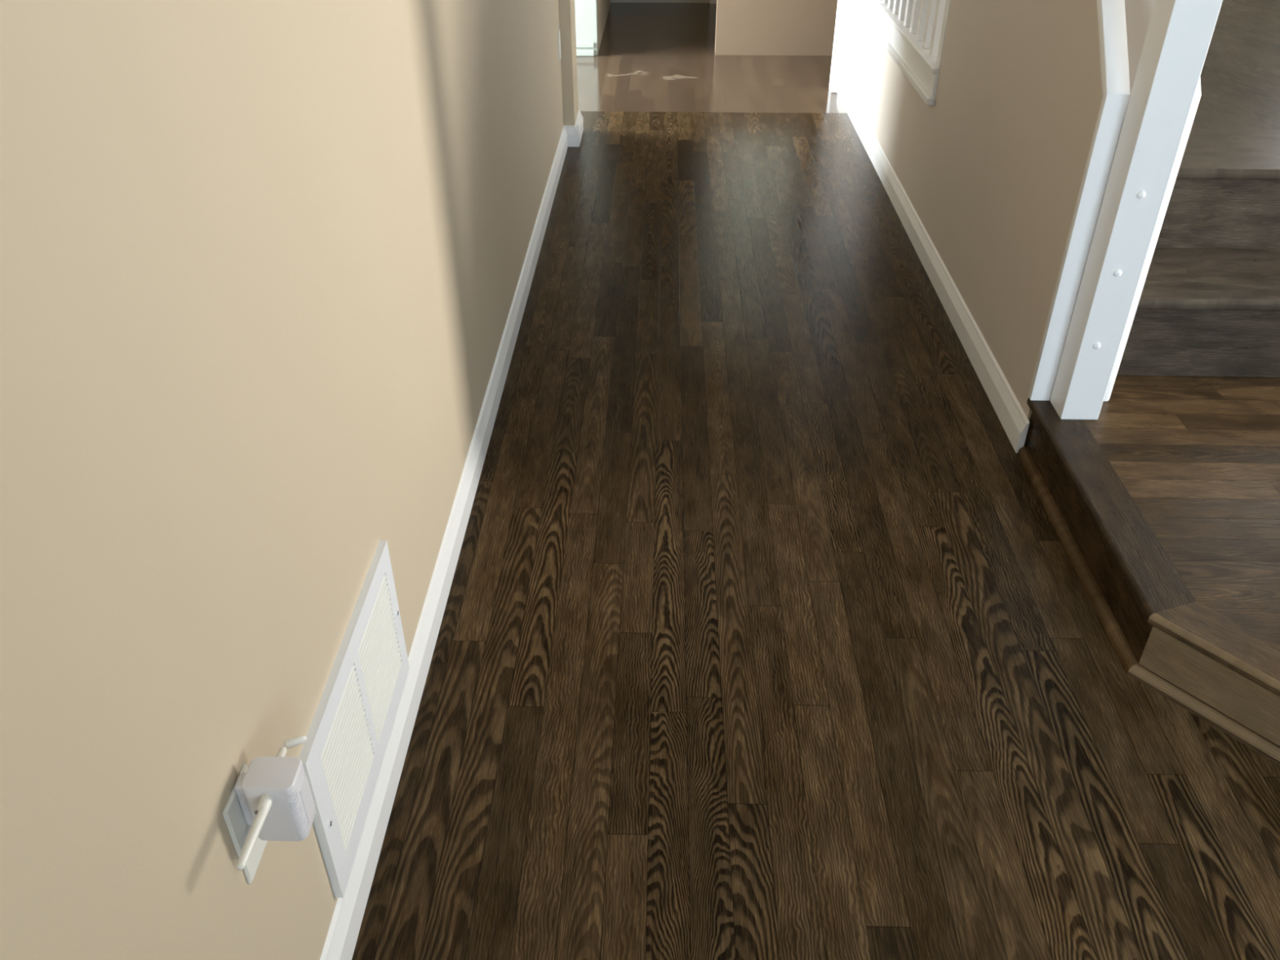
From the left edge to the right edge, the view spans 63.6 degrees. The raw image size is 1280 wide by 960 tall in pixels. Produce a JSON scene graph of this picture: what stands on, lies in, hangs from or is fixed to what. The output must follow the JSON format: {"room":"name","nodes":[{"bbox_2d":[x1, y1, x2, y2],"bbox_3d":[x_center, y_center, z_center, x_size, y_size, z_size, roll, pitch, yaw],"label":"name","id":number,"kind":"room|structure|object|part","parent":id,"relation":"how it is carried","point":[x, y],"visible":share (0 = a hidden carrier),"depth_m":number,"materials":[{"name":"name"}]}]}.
{"room":"home hallway","nodes":[
{"label":"home hallway","id":0,"kind":"room"},
{"bbox_2d":[0,0,564,959],"bbox_3d":[-0.481,-0.816,1.427,0.120,2.600,6.650,1,35,1],"label":"wall","id":1,"kind":"structure","parent":0,"point":[261,262],"depth_m":1.06,"materials":[{"name":"beige paint"}]},
{"bbox_2d":[222,764,266,884],"bbox_3d":[-0.441,0.387,1.160,0.004,0.127,0.067,1,35,1],"label":"outlet plate","id":2,"kind":"object","parent":1,"relation":"attached to","point":[238,828],"visible":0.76,"depth_m":1.14,"materials":[{"name":"plastic"}]},
{"bbox_2d":[234,734,315,870],"bbox_3d":[-0.404,0.366,1.119,0.070,0.089,0.173,1,35,1],"label":"wifi extender","id":3,"kind":"object","parent":1,"relation":"attached to","point":[274,794],"visible":1,"depth_m":1.12,"materials":[{"name":"white plastic"}]},
{"bbox_3d":[-0.369,0.353,1.143,0.002,0.055,0.023,1,35,1],"label":"panel","id":4,"kind":"part","parent":3,"relation":"part of","materials":[{"name":"white plastic"}]},
{"bbox_2d":[298,540,409,897],"bbox_3d":[-0.427,0.351,1.592,0.014,0.292,0.460,1,35,1],"label":"air vent","id":5,"kind":"object","parent":1,"relation":"in","point":[343,753],"visible":1,"depth_m":1.54,"materials":[{"name":"white metal"}]},
{"bbox_3d":[-0.429,0.404,1.510,0.010,0.210,0.180,1,35,1],"label":"louver panel","id":6,"kind":"part","parent":5,"relation":"part of","materials":[{"name":"white metal"}]},
{"bbox_3d":[-0.424,0.288,1.675,0.010,0.210,0.185,1,35,1],"label":"louver panel","id":7,"kind":"part","parent":5,"relation":"part of","materials":[{"name":"white metal"}]},
{"bbox_2d":[320,110,583,959],"bbox_3d":[-0.386,0.207,2.153,0.069,0.091,6.670,1,35,1],"label":"baseboard","id":8,"kind":"structure","parent":1,"relation":"attached to","point":[342,935],"depth_m":2.04,"materials":[{"name":"white paint"}]},
{"bbox_2d":[557,29,560,62],"bbox_3d":[-0.343,-1.852,4.398,0.004,0.117,0.070,1,35,1],"label":"outlet plate","id":9,"kind":"object","parent":1,"relation":"attached to","point":[558,32],"visible":1,"depth_m":4.38,"materials":[{"name":"plastic"}]},
{"bbox_2d":[558,0,577,125],"bbox_3d":[-0.377,-2.656,4.056,0.169,2.600,0.230,1,35,1],"label":"wall","id":10,"kind":"structure","parent":0,"point":[566,7],"depth_m":4.52,"materials":[{"name":"beige paint"}]},
{"bbox_2d":[598,2,716,54],"bbox_3d":[0.282,-3.021,6.845,6.200,0.001,1.710,1,35,1],"label":"floor","id":11,"kind":"structure","parent":0,"point":[630,28],"depth_m":6.73,"materials":[{"name":"brown wood"}]},
{"bbox_2d":[576,54,847,113],"bbox_3d":[0.246,-2.184,5.649,6.200,0.001,1.210,1,35,1],"label":"floor","id":12,"kind":"structure","parent":0,"point":[720,83],"depth_m":5.59,"materials":[{"name":"brown wood"}]},
{"bbox_2d":[597,0,837,55],"bbox_3d":[0.281,-4.058,6.059,6.200,2.600,1.610,1,35,1],"label":"wall","id":13,"kind":"structure","parent":0,"point":[743,27],"depth_m":6.05,"materials":[{"name":"beige paint"}]},
{"bbox_2d":[574,0,598,56],"bbox_3d":[-0.345,-3.595,5.398,0.190,2.600,0.077,1,35,1],"label":"trim","id":14,"kind":"structure","parent":13,"relation":"attached to","point":[585,11],"depth_m":6.04,"materials":[{"name":"paint"}]},
{"bbox_2d":[351,111,1279,959],"bbox_3d":[1.396,0.181,2.270,3.796,0.001,6.980,1,35,1],"label":"floor","id":15,"kind":"structure","parent":0,"point":[764,633],"depth_m":2.02,"materials":[{"name":"brown wood"}]},
{"bbox_2d":[1017,375,1279,765],"bbox_3d":[2.092,0.216,2.084,2.295,0.155,1.474,1,35,1],"label":"landing","id":16,"kind":"object","parent":15,"relation":"on","point":[1164,506],"visible":0.91,"depth_m":2.15,"materials":[{"name":"brown wood"}]},
{"bbox_3d":[0.959,0.145,2.302,0.019,0.022,0.769,1,35,1],"label":"shoe molding","id":17,"kind":"part","parent":16,"relation":"part of","materials":[{"name":"brown wood"}]},
{"bbox_2d":[1049,0,1222,419],"bbox_3d":[1.050,-0.675,2.146,0.112,1.235,0.112,1,35,1],"label":"newel post","id":18,"kind":"object","parent":16,"relation":"on","point":[1180,33],"visible":1,"depth_m":2.16,"materials":[{"name":"white paint"}]},
{"bbox_2d":[1116,128,1279,377],"bbox_3d":[2.189,-0.609,2.744,2.052,0.440,0.656,1,35,1],"label":"staircase","id":19,"kind":"structure","parent":16,"relation":"on","point":[1209,304],"depth_m":2.63,"materials":[{"name":"brown wood"}]},
{"bbox_3d":[1.178,0.521,1.765,0.019,0.022,0.720,-25,42,-32],"label":"shoe molding","id":20,"kind":"part","parent":16,"relation":"part of","materials":[{"name":"brown wood"}]},
{"bbox_2d":[842,0,1155,421],"bbox_3d":[1.091,-2.138,3.315,0.150,2.600,3.465,1,35,1],"label":"wall","id":21,"kind":"structure","parent":0,"point":[993,171],"depth_m":2.81,"materials":[{"name":"beige paint"}]},
{"bbox_2d":[828,0,850,93],"bbox_3d":[1.069,-3.129,4.731,0.124,2.600,0.080,1,35,1],"label":"trim","id":22,"kind":"structure","parent":21,"relation":"attached to","point":[843,6],"depth_m":5.31,"materials":[{"name":"white paint"}]},
{"bbox_2d":[853,0,938,106],"bbox_3d":[1.027,-1.823,4.221,0.046,0.103,1.745,1,35,1],"label":"trim","id":23,"kind":"structure","parent":21,"relation":"attached to","point":[925,82],"depth_m":3.98,"materials":[{"name":"white paint"}]},
{"bbox_2d":[871,0,951,73],"bbox_3d":[1.064,-2.208,3.952,0.112,0.835,1.733,1,35,1],"label":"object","id":24,"kind":"object","parent":21,"relation":"attached to","point":[922,24],"visible":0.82,"depth_m":3.75,"materials":[{"name":"white paint"}]},
{"bbox_2d":[837,75,1029,453],"bbox_3d":[1.007,-1.094,4.012,0.016,0.091,3.445,1,35,1],"label":"baseboard","id":25,"kind":"structure","parent":21,"relation":"attached to","point":[1015,422],"depth_m":3.30,"materials":[{"name":"white paint"}]},
{"bbox_2d":[1028,0,1129,400],"bbox_3d":[0.994,-1.095,2.433,0.048,1.593,0.860,1,35,1],"label":"trim","id":26,"kind":"structure","parent":21,"relation":"attached to","point":[1112,28],"depth_m":2.23,"materials":[{"name":"white paint"}]},
{"bbox_2d":[1103,78,1201,401],"bbox_3d":[1.141,-1.093,2.430,0.048,1.593,0.860,1,35,1],"label":"trim","id":27,"kind":"structure","parent":21,"relation":"attached to","point":[1197,95],"depth_m":2.29,"materials":[{"name":"white paint"}]},
{"bbox_2d":[1191,0,1279,129],"bbox_3d":[2.243,-1.800,4.064,2.132,0.001,2.968,1,35,1],"label":"floor","id":28,"kind":"structure","parent":0,"point":[1240,75],"depth_m":3.44,"materials":[{"name":"brown wood"}]},
{"bbox_3d":[0.352,-4.547,6.758,6.300,2.600,0.100,1,35,1],"label":"wall","id":29,"kind":"structure","parent":0,"visible":0},
{"bbox_2d":[610,0,709,3],"bbox_3d":[0.140,-3.489,7.434,0.720,0.091,0.016,1,35,1],"label":"baseboard","id":30,"kind":"structure","parent":29,"relation":"attached to","point":[611,1],"depth_m":7.45,"materials":[{"name":"grey paint"}]},
{"bbox_2d":[709,0,716,4],"bbox_3d":[0.561,-4.499,6.689,0.118,2.600,0.062,1,35,1],"label":"trim","id":31,"kind":"structure","parent":29,"relation":"attached to","point":[711,2],"depth_m":7.40,"materials":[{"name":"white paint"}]}
]}

